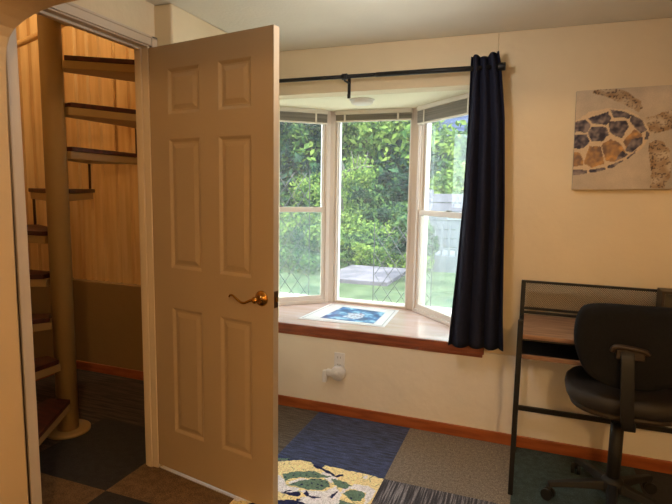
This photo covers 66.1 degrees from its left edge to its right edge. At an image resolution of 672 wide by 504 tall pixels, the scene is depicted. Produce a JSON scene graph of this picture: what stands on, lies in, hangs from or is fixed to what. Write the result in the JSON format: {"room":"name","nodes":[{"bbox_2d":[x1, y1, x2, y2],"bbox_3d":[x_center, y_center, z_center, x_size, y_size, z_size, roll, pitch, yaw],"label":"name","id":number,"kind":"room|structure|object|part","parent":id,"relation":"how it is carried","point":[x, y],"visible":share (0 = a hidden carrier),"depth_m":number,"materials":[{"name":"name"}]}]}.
{"room":"home office","nodes":[
{"label":"home office","id":0,"kind":"room"},
{"bbox_2d":[16,14,48,270],"bbox_3d":[-2.423,-1.694,2.967,0.120,4.000,1.790,3,7,20],"label":"wall","id":1,"kind":"structure","parent":0,"point":[28,54],"depth_m":3.66,"materials":[{"name":"brown wood"}]},
{"bbox_2d":[0,0,76,503],"bbox_3d":[0.681,0.185,0.935,4.264,2.251,0.300,3,7,20],"label":"wall","id":2,"kind":"structure","parent":0,"point":[13,466],"depth_m":1.73,"materials":[{"name":"paint"}]},
{"bbox_2d":[30,286,53,357],"bbox_3d":[-2.425,0.635,3.285,0.160,0.700,1.890,3,7,20],"label":"wall","id":3,"kind":"structure","parent":0,"point":[40,296],"depth_m":3.77,"materials":[{"name":"beige paint"}]},
{"bbox_2d":[15,0,154,498],"bbox_3d":[-1.624,0.177,0.686,0.120,2.251,4.015,3,7,20],"label":"wall","id":4,"kind":"structure","parent":0,"point":[136,14],"depth_m":2.24,"materials":[{"name":"paint"}]},
{"bbox_2d":[6,2,163,503],"bbox_3d":[-0.991,0.085,2.178,0.017,2.102,0.760,3,7,20],"label":"trim","id":5,"kind":"structure","parent":4,"relation":"attached to","point":[13,97],"depth_m":1.85,"materials":[{"name":"white paint"}]},
{"bbox_2d":[16,8,159,495],"bbox_3d":[-1.034,0.100,2.198,0.078,2.066,0.690,3,7,20],"label":"trim","id":6,"kind":"structure","parent":4,"relation":"attached to","point":[141,60],"depth_m":2.47,"materials":[{"name":"white paint"}]},
{"bbox_2d":[148,25,278,503],"bbox_3d":[-0.569,0.094,2.307,0.747,2.023,0.154,4,8,27],"label":"door","id":7,"kind":"structure","parent":4,"relation":"in","point":[214,100],"depth_m":2.28,"materials":[{"name":"paint"}]},
{"bbox_3d":[-0.397,0.199,2.158,0.145,0.035,0.018,5,8,29],"label":"lever","id":8,"kind":"part","parent":7,"relation":"part of","materials":[{"name":"gold metal"}]},
{"bbox_3d":[-0.249,0.198,2.146,0.002,0.070,0.025,5,8,31],"label":"latch plate","id":9,"kind":"part","parent":7,"relation":"part of","materials":[{"name":"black metal"}]},
{"bbox_2d":[154,4,225,45],"bbox_3d":[-0.699,-0.077,2.945,0.185,2.251,0.901,3,7,20],"label":"wall","id":10,"kind":"structure","parent":0,"point":[173,24],"depth_m":2.41,"materials":[{"name":"paint"}]},
{"bbox_2d":[35,369,671,503],"bbox_3d":[-0.234,1.329,0.723,6.300,0.001,5.020,3,7,20],"label":"floor","id":11,"kind":"structure","parent":0,"point":[106,464],"depth_m":2.70,"materials":[{"name":"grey carpet"}]},
{"bbox_2d":[17,14,136,445],"bbox_3d":[-1.514,-1.198,2.732,1.416,4.498,1.409,3,7,20],"label":"spiral staircase","id":12,"kind":"structure","parent":11,"relation":"on","point":[58,418],"depth_m":2.83,"materials":[{"name":"cream painted steel"},{"name":"dark brown carpet"}]},
{"bbox_3d":[-1.946,-0.260,3.329,0.015,0.165,0.015,1,7,-2],"label":"riser post","id":13,"kind":"part","parent":12,"relation":"part of","materials":[{"name":"brown metal"}]},
{"bbox_3d":[-1.502,-1.922,2.646,1.417,2.318,1.410,3,7,20],"label":"handrail","id":14,"kind":"part","parent":12,"relation":"part of","materials":[{"name":"brown wood"}]},
{"bbox_3d":[-1.552,1.026,2.993,0.236,0.018,0.236,3,7,20],"label":"plate","id":15,"kind":"part","parent":12,"relation":"part of","materials":[{"name":"beige metal"}]},
{"bbox_3d":[-1.643,-0.505,3.443,0.015,0.165,0.015,7,9,43],"label":"riser post","id":16,"kind":"part","parent":12,"relation":"part of","materials":[{"name":"brown metal"}]},
{"bbox_3d":[-1.311,-0.729,3.389,0.015,0.165,0.015,1,7,-2],"label":"riser post","id":17,"kind":"part","parent":12,"relation":"part of","materials":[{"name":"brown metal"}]},
{"bbox_2d":[160,466,235,498],"bbox_3d":[-0.574,1.116,2.451,0.719,0.003,0.044,5,8,31],"label":"floor strip","id":18,"kind":"object","parent":11,"relation":"on","point":[162,467],"visible":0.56,"depth_m":2.48,"materials":[{"name":"plastic"}]},
{"bbox_2d":[230,455,383,503],"bbox_3d":[-0.143,1.131,2.375,0.590,0.003,0.590,3,7,20],"label":"patterned rug","id":19,"kind":"object","parent":11,"relation":"on","point":[299,481],"depth_m":2.48,"materials":[{"name":"multicoloured carpet"}]},
{"bbox_2d":[508,280,671,494],"bbox_3d":[1.372,0.673,2.413,1.013,0.955,0.461,3,7,20],"label":"desk","id":20,"kind":"object","parent":11,"relation":"on","point":[550,338],"visible":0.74,"depth_m":2.54,"materials":[{"name":"black metal"}]},
{"bbox_3d":[0.830,0.725,2.388,0.022,0.840,0.022,3,7,20],"label":"leg","id":21,"kind":"part","parent":20,"relation":"part of","materials":[{"name":"black metal"}]},
{"bbox_3d":[0.987,0.622,2.789,0.022,0.955,0.022,3,7,20],"label":"leg","id":22,"kind":"part","parent":20,"relation":"part of","materials":[{"name":"black metal"}]},
{"bbox_2d":[522,340,578,359],"bbox_3d":[1.373,0.480,2.386,0.963,0.008,0.419,3,7,20],"label":"shelf","id":23,"kind":"object","parent":20,"relation":"attached to","point":[532,350],"depth_m":2.42,"materials":[{"name":"black metal"}]},
{"bbox_3d":[1.455,0.264,2.572,0.967,0.177,0.016,3,7,20],"label":"riser frame","id":24,"kind":"part","parent":20,"relation":"part of","materials":[{"name":"black metal"}]},
{"bbox_3d":[1.455,0.253,2.570,0.964,0.130,0.002,3,7,20],"label":"panel","id":25,"kind":"part","parent":20,"relation":"part of","materials":[{"name":"brown metal"}]},
{"bbox_2d":[656,287,671,307],"bbox_3d":[1.585,0.276,2.419,0.130,0.195,0.113,3,7,20],"label":"box","id":26,"kind":"object","parent":20,"relation":"on","point":[664,295],"visible":0.41,"depth_m":2.38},
{"bbox_3d":[1.565,0.281,2.368,0.108,0.170,0.002,3,7,20],"label":"panel","id":27,"kind":"part","parent":26,"relation":"part of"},
{"bbox_2d":[540,303,671,503],"bbox_3d":[1.240,0.673,2.277,0.577,0.982,0.592,3,7,20],"label":"office chair","id":28,"kind":"object","parent":11,"relation":"on","point":[624,351],"visible":1,"depth_m":2.05,"materials":[{"name":"black plastic"}]},
{"bbox_3d":[1.105,1.060,2.372,0.245,0.060,0.050,2,7,10],"label":"leg","id":29,"kind":"part","parent":28,"relation":"part of","materials":[{"name":"black plastic"}]},
{"bbox_3d":[1.235,1.047,2.495,0.050,0.060,0.245,0,7,-7],"label":"leg","id":30,"kind":"part","parent":28,"relation":"part of","materials":[{"name":"black plastic"}]},
{"bbox_3d":[1.182,1.080,2.211,0.050,0.060,0.245,5,8,28],"label":"leg","id":31,"kind":"part","parent":28,"relation":"part of","materials":[{"name":"black plastic"}]},
{"bbox_3d":[1.274,0.611,2.270,0.490,0.075,0.470,3,7,20],"label":"seat","id":32,"kind":"part","parent":28,"relation":"part of","materials":[{"name":"black plastic"}]},
{"bbox_3d":[1.183,0.380,2.042,0.451,0.346,0.074,3,7,16],"label":"backrest","id":33,"kind":"part","parent":28,"relation":"part of","materials":[{"name":"black fabric"}]},
{"bbox_3d":[1.393,1.060,2.410,0.245,0.060,0.050,-2,8,-25],"label":"leg","id":34,"kind":"part","parent":28,"relation":"part of","materials":[{"name":"black plastic"}]},
{"bbox_3d":[1.359,1.080,2.235,0.050,0.060,0.245,-5,9,-43],"label":"leg","id":35,"kind":"part","parent":28,"relation":"part of","materials":[{"name":"black plastic"}]},
{"bbox_2d":[61,17,671,460],"bbox_3d":[0.672,-1.265,2.839,5.970,4.720,0.140,3,7,20],"label":"wall","id":36,"kind":"structure","parent":0,"point":[554,232],"depth_m":2.85,"materials":[{"name":"paint"}]},
{"bbox_2d":[35,360,143,380],"bbox_3d":[-1.684,1.004,2.971,1.486,0.066,1.750,3,7,20],"label":"baseboard","id":37,"kind":"structure","parent":36,"relation":"attached to","point":[100,368],"depth_m":3.88,"materials":[{"name":"brown wood"}]},
{"bbox_2d":[279,111,329,305],"bbox_3d":[-0.420,-0.318,3.769,0.755,1.433,0.078,-2,7,-20],"label":"window","id":38,"kind":"structure","parent":36,"relation":"in","point":[323,297],"depth_m":3.86,"materials":[{"name":"plastic"}]},
{"bbox_3d":[-0.419,0.021,3.792,0.703,0.703,0.026,-2,7,-20],"label":"sash","id":39,"kind":"part","parent":38,"relation":"part of","materials":[{"name":"plastic"}]},
{"bbox_2d":[280,107,327,124],"bbox_3d":[-0.389,-0.971,3.637,0.695,0.102,0.032,-2,7,-20],"label":"window blind","id":40,"kind":"object","parent":38,"relation":"attached to","point":[287,114],"visible":0.62,"depth_m":3.68,"materials":[{"name":"grey plastic"}]},
{"bbox_3d":[-0.390,-0.925,3.643,0.687,0.011,0.028,-2,7,-20],"label":"rail","id":41,"kind":"part","parent":40,"relation":"part of","materials":[{"name":"white plastic"}]},
{"bbox_3d":[-0.418,-0.648,3.740,0.703,0.718,0.025,-2,7,-20],"label":"sash","id":42,"kind":"part","parent":38,"relation":"part of","materials":[{"name":"white plastic"}]},
{"bbox_2d":[322,365,345,381],"bbox_3d":[-0.014,0.763,3.215,0.149,0.117,0.048,3,7,20],"label":"plug-in air freshener","id":43,"kind":"object","parent":36,"relation":"attached to","point":[338,372],"visible":1,"depth_m":3.20,"materials":[{"name":"white plastic"}]},
{"bbox_3d":[-0.071,0.778,3.245,0.024,0.078,0.033,3,7,20],"label":"arm","id":44,"kind":"part","parent":43,"relation":"part of","materials":[{"name":"white plastic"}]},
{"bbox_3d":[-0.038,0.755,3.230,0.050,0.042,0.033,3,7,20],"label":"arm","id":45,"kind":"part","parent":43,"relation":"part of","materials":[{"name":"white plastic"}]},
{"bbox_2d":[334,352,344,367],"bbox_3d":[0.021,0.685,3.225,0.070,0.115,0.010,3,7,20],"label":"wall outlet","id":46,"kind":"object","parent":36,"relation":"attached to","point":[339,358],"visible":0.75,"depth_m":3.22,"materials":[{"name":"white plastic"}]},
{"bbox_2d":[279,62,505,98],"bbox_3d":[0.218,-0.949,2.918,1.410,0.125,0.122,3,7,20],"label":"curtain rod","id":47,"kind":"object","parent":36,"relation":"attached to","point":[500,66],"visible":0.81,"depth_m":2.83,"materials":[{"name":"black metal"}]},
{"bbox_2d":[448,51,504,350],"bbox_3d":[0.777,-0.251,2.740,0.296,1.573,0.068,3,7,20],"label":"curtain","id":48,"kind":"object","parent":47,"relation":"hanging from","point":[476,322],"visible":1,"depth_m":2.74,"materials":[{"name":"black fabric"}]},
{"bbox_2d":[412,123,461,325],"bbox_3d":[0.740,-0.245,3.321,0.078,1.433,0.745,-2,7,-22],"label":"window","id":49,"kind":"structure","parent":36,"relation":"in","point":[441,317],"depth_m":3.61,"materials":[{"name":"plastic"}]},
{"bbox_3d":[0.718,0.092,3.354,0.026,0.703,0.693,-2,7,-22],"label":"sash","id":50,"kind":"part","parent":49,"relation":"part of","materials":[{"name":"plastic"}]},
{"bbox_3d":[0.756,-0.575,3.286,0.025,0.718,0.693,-2,7,-22],"label":"sash","id":51,"kind":"part","parent":49,"relation":"part of","materials":[{"name":"white plastic"}]},
{"bbox_2d":[417,93,468,124],"bbox_3d":[0.698,-0.893,3.221,0.032,0.122,0.685,-2,7,-22],"label":"window blind","id":52,"kind":"object","parent":49,"relation":"attached to","point":[456,106],"visible":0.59,"depth_m":3.23,"materials":[{"name":"grey plastic"}]},
{"bbox_3d":[0.697,-0.838,3.228,0.028,0.011,0.677,-2,7,-22],"label":"rail","id":53,"kind":"part","parent":52,"relation":"part of","materials":[{"name":"white plastic"}]},
{"bbox_2d":[278,394,671,473],"bbox_3d":[1.423,1.083,2.737,4.025,0.066,0.015,3,7,20],"label":"baseboard","id":54,"kind":"structure","parent":36,"relation":"attached to","point":[634,461],"depth_m":2.96,"materials":[{"name":"brown wood"}]},
{"bbox_2d":[572,85,671,189],"bbox_3d":[1.567,-0.552,2.501,0.772,0.521,0.033,2,7,20],"label":"canvas","id":55,"kind":"object","parent":36,"relation":"attached to","point":[623,136],"visible":1,"depth_m":2.54,"materials":[{"name":"fabric"}]},
{"bbox_2d":[280,90,468,110],"bbox_3d":[0.185,-1.055,3.477,1.900,0.120,0.660,3,7,20],"label":"ceiling","id":56,"kind":"structure","parent":0,"point":[414,99],"depth_m":3.35,"materials":[{"name":"paint"}]},
{"bbox_2d":[350,97,373,105],"bbox_3d":[0.166,-0.958,3.296,0.160,0.030,0.160,3,7,20],"label":"smoke detector","id":57,"kind":"object","parent":56,"relation":"attached to","point":[360,101],"visible":1,"depth_m":3.25,"materials":[{"name":"white plastic"}]},
{"bbox_2d":[145,0,671,51],"bbox_3d":[0.549,-0.926,0.225,4.384,0.120,5.160,3,7,20],"label":"ceiling","id":58,"kind":"structure","parent":0,"point":[302,24],"depth_m":2.48,"materials":[{"name":"paint"}]},
{"bbox_2d":[432,115,467,145],"bbox_3d":[6.348,-3.626,17.632,6.140,5.250,4.550,3,7,20],"label":"sky","id":59,"kind":"structure","parent":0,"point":[453,120],"depth_m":16.52,"materials":[{"name":"blue"}]},
{"bbox_3d":[0.157,0.680,3.684,1.900,0.400,0.660,3,7,20],"label":"wall","id":60,"kind":"structure","parent":0,"visible":0},
{"bbox_2d":[333,108,413,308],"bbox_3d":[0.276,-0.313,3.828,0.580,1.433,0.080,3,7,20],"label":"window","id":61,"kind":"structure","parent":60,"relation":"in","point":[336,298],"depth_m":3.86,"materials":[{"name":"plastic"}]},
{"bbox_2d":[335,108,412,122],"bbox_3d":[0.265,-0.977,3.691,0.566,0.082,0.032,3,7,20],"label":"window blind","id":62,"kind":"object","parent":61,"relation":"attached to","point":[395,114],"visible":1,"depth_m":3.67,"materials":[{"name":"grey plastic"}]},
{"bbox_3d":[0.265,-0.941,3.695,0.558,0.010,0.028,3,7,20],"label":"rail","id":63,"kind":"part","parent":62,"relation":"part of","materials":[{"name":"white plastic"}]},
{"bbox_2d":[323,108,431,309],"bbox_3d":[0.277,-0.310,3.804,0.808,1.433,0.144,3,7,20],"label":"trim","id":64,"kind":"structure","parent":60,"relation":"attached to","point":[332,167],"depth_m":3.74,"materials":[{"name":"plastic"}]},
{"bbox_2d":[278,302,483,357],"bbox_3d":[0.121,0.472,3.573,1.807,0.071,0.777,3,7,20],"label":"window bench","id":65,"kind":"object","parent":60,"relation":"on","point":[408,329],"visible":0.5,"depth_m":3.23,"materials":[{"name":"laminate"}]},
{"bbox_2d":[298,304,398,326],"bbox_3d":[0.112,0.433,3.579,0.590,0.004,0.515,3,7,20],"label":"card","id":66,"kind":"object","parent":65,"relation":"on","point":[358,315],"visible":1,"depth_m":3.55,"materials":[{"name":"paper"}]},
{"bbox_2d":[320,307,384,323],"bbox_3d":[0.134,0.432,3.576,0.373,0.001,0.375,3,7,20],"label":"picture","id":67,"kind":"object","parent":66,"relation":"on","point":[347,314],"depth_m":3.55},
{"label":"outside","id":68,"kind":"structure","parent":0,"visible":0},
{"bbox_2d":[279,133,455,307],"bbox_3d":[0.709,-3.592,16.410,34.000,5.938,24.000,3,7,20],"label":"ground","id":69,"kind":"structure","parent":68,"point":[442,290],"depth_m":7.01,"materials":[{"name":"green plant"}]},
{"bbox_2d":[279,185,293,203],"bbox_3d":[-1.904,-1.177,13.912,1.578,1.491,1.777,3,7,20],"label":"shrub","id":70,"kind":"object","parent":69,"relation":"on","point":[284,192],"visible":0.03,"depth_m":13.80,"materials":[{"name":"green plant"}]},
{"bbox_2d":[280,122,320,163],"bbox_3d":[-1.930,-3.910,15.939,5.238,5.423,4.689,1,7,1],"label":"tree","id":71,"kind":"object","parent":69,"relation":"on","point":[285,126],"visible":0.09,"depth_m":14.58,"materials":[{"name":"green plant"}]},
{"bbox_2d":[301,212,320,231],"bbox_3d":[-0.311,-0.494,11.293,0.888,1.122,1.081,3,7,20],"label":"shrub","id":72,"kind":"object","parent":69,"relation":"on","point":[313,215],"visible":0.16,"depth_m":10.99,"materials":[{"name":"green plant"}]},
{"bbox_2d":[279,244,354,275],"bbox_3d":[-1.244,0.004,9.064,2.924,0.520,1.791,3,7,20],"label":"undergrowth","id":73,"kind":"object","parent":69,"relation":"on","point":[314,259],"visible":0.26,"depth_m":8.39,"materials":[{"name":"green plant"}]},
{"bbox_2d":[287,174,348,213],"bbox_3d":[-0.454,-1.294,13.657,1.671,1.667,1.893,3,7,20],"label":"shrub","id":74,"kind":"object","parent":69,"relation":"on","point":[315,191],"visible":0.41,"depth_m":13.18,"materials":[{"name":"green plant"}]},
{"bbox_2d":[305,224,344,251],"bbox_3d":[-0.185,-0.062,8.793,0.716,0.840,0.696,0,7,-10],"label":"shrub","id":75,"kind":"object","parent":69,"relation":"on","point":[315,233],"visible":0.28,"depth_m":8.67,"materials":[{"name":"green plant"}]},
{"bbox_2d":[279,218,438,265],"bbox_3d":[-0.875,-0.354,11.031,6.250,0.775,2.810,3,7,20],"label":"undergrowth","id":76,"kind":"object","parent":69,"relation":"on","point":[354,238],"visible":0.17,"depth_m":9.77,"materials":[{"name":"green plant"}]},
{"bbox_2d":[340,122,380,235],"bbox_3d":[0.531,-1.772,10.164,1.706,3.827,1.610,0,7,-4],"label":"tree","id":77,"kind":"object","parent":69,"relation":"on","point":[356,173],"visible":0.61,"depth_m":10.15,"materials":[{"name":"green plant"}]},
{"bbox_2d":[279,212,447,253],"bbox_3d":[-0.803,-0.497,11.258,6.194,0.987,2.688,3,7,20],"label":"undergrowth","id":78,"kind":"object","parent":69,"relation":"on","point":[370,225],"visible":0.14,"depth_m":10.14,"materials":[{"name":"green plant"}]},
{"bbox_2d":[346,204,383,233],"bbox_3d":[0.754,-0.584,12.076,1.010,1.108,0.878,-1,7,-13],"label":"shrub","id":79,"kind":"object","parent":69,"relation":"on","point":[371,216],"visible":0.3,"depth_m":11.77,"materials":[{"name":"green plant"}]},
{"bbox_2d":[320,120,410,166],"bbox_3d":[0.858,-3.214,14.229,2.706,4.942,2.665,-5,9,-42],"label":"tree","id":80,"kind":"object","parent":69,"relation":"on","point":[388,127],"visible":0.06,"depth_m":13.55,"materials":[{"name":"green plant"}]},
{"bbox_2d":[279,292,451,315],"bbox_3d":[0.500,0.745,5.050,5.200,0.120,1.790,3,7,20],"label":"patio","id":81,"kind":"structure","parent":69,"relation":"on","point":[448,311],"depth_m":5.89,"materials":[{"name":"concrete"}]},
{"bbox_2d":[279,171,309,296],"bbox_3d":[-0.683,0.043,4.217,0.976,1.428,0.016,-2,7,-20],"label":"trellis","id":82,"kind":"object","parent":81,"relation":"on","point":[309,171],"visible":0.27,"depth_m":4.33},
{"bbox_3d":[-0.229,0.030,4.387,0.006,1.428,0.006,-2,7,-20],"label":"post","id":83,"kind":"part","parent":82,"relation":"part of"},
{"bbox_2d":[372,223,433,307],"bbox_3d":[0.558,0.261,4.378,0.506,0.998,0.016,3,7,20],"label":"trellis","id":84,"kind":"object","parent":81,"relation":"on","point":[374,223],"visible":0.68,"depth_m":4.39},
{"bbox_3d":[0.324,0.247,4.464,0.006,0.998,0.006,3,7,20],"label":"post","id":85,"kind":"part","parent":84,"relation":"part of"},
{"bbox_3d":[0.791,0.275,4.290,0.006,0.998,0.006,3,7,20],"label":"post","id":86,"kind":"part","parent":84,"relation":"part of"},
{"bbox_2d":[279,194,454,247],"bbox_3d":[-0.820,-0.854,13.043,7.942,1.294,1.373,3,7,20],"label":"undergrowth","id":87,"kind":"object","parent":69,"relation":"on","point":[387,207],"visible":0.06,"depth_m":12.33,"materials":[{"name":"green plant"}]},
{"bbox_2d":[343,182,390,213],"bbox_3d":[0.853,-1.139,13.046,1.560,1.620,1.816,3,7,20],"label":"shrub","id":88,"kind":"object","parent":69,"relation":"on","point":[368,196],"visible":0.44,"depth_m":12.37,"materials":[{"name":"green plant"}]},
{"bbox_2d":[339,265,405,285],"bbox_3d":[0.484,0.372,7.966,1.000,0.110,1.400,3,7,20],"label":"paving","id":89,"kind":"object","parent":69,"relation":"on","point":[352,274],"visible":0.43,"depth_m":7.74,"materials":[{"name":"grey concrete"}]},
{"bbox_2d":[279,120,467,212],"bbox_3d":[-1.000,-2.775,15.583,9.758,3.946,3.295,3,7,20],"label":"undergrowth","id":90,"kind":"object","parent":69,"relation":"on","point":[442,134],"visible":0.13,"depth_m":13.89,"materials":[{"name":"green plant"}]},
{"bbox_2d":[279,126,467,203],"bbox_3d":[-0.188,-2.396,15.373,11.458,3.424,4.177,3,7,20],"label":"undergrowth","id":91,"kind":"object","parent":69,"relation":"on","point":[386,170],"visible":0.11,"depth_m":13.74,"materials":[{"name":"green plant"}]},
{"bbox_2d":[309,121,441,155],"bbox_3d":[0.988,-4.083,16.007,4.222,5.476,4.288,6,9,39],"label":"tree","id":92,"kind":"object","parent":69,"relation":"on","point":[437,122],"visible":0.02,"depth_m":15.25,"materials":[{"name":"green plant"}]},
{"bbox_2d":[349,242,436,272],"bbox_3d":[0.969,0.076,8.801,1.454,0.497,0.529,3,7,20],"label":"undergrowth","id":93,"kind":"object","parent":69,"relation":"on","point":[360,248],"visible":0.51,"depth_m":8.79,"materials":[{"name":"green plant"}]},
{"bbox_2d":[388,203,407,232],"bbox_3d":[1.414,-0.393,10.147,0.823,1.223,0.897,3,7,20],"label":"shrub","id":94,"kind":"object","parent":69,"relation":"on","point":[398,211],"visible":0.18,"depth_m":10.03,"materials":[{"name":"green plant"}]},
{"bbox_2d":[383,214,439,255],"bbox_3d":[1.120,-0.017,7.433,0.824,1.120,0.742,3,7,20],"label":"shrub","id":95,"kind":"object","parent":69,"relation":"on","point":[401,245],"visible":0.3,"depth_m":7.25,"materials":[{"name":"green plant"}]},
{"bbox_2d":[382,166,443,202],"bbox_3d":[2.026,-1.202,12.694,1.887,1.810,1.237,3,7,20],"label":"shrub","id":96,"kind":"object","parent":69,"relation":"on","point":[400,195],"visible":0.21,"depth_m":12.48,"materials":[{"name":"green plant"}]},
{"bbox_2d":[428,190,462,251],"bbox_3d":[2.990,-0.429,9.577,2.620,1.400,0.130,3,7,20],"label":"fence","id":97,"kind":"object","parent":69,"relation":"on","point":[457,199],"visible":0.03,"depth_m":9.83,"materials":[{"name":"white wood"}]},
{"bbox_2d":[431,221,460,272],"bbox_3d":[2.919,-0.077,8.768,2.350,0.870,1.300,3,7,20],"label":"chair","id":98,"kind":"object","parent":69,"relation":"on","point":[445,259],"visible":0.18,"depth_m":8.50,"materials":[{"name":"white plastic"}]},
{"bbox_3d":[2.701,-0.209,8.158,2.350,0.470,0.040,3,7,20],"label":"railing rail","id":99,"kind":"part","parent":98,"relation":"part of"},
{"bbox_2d":[429,160,465,220],"bbox_3d":[2.686,-0.919,11.029,1.601,2.121,1.819,3,7,20],"label":"shrub","id":100,"kind":"object","parent":69,"relation":"on","point":[450,182],"visible":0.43,"depth_m":10.63,"materials":[{"name":"green plant"}]}
]}

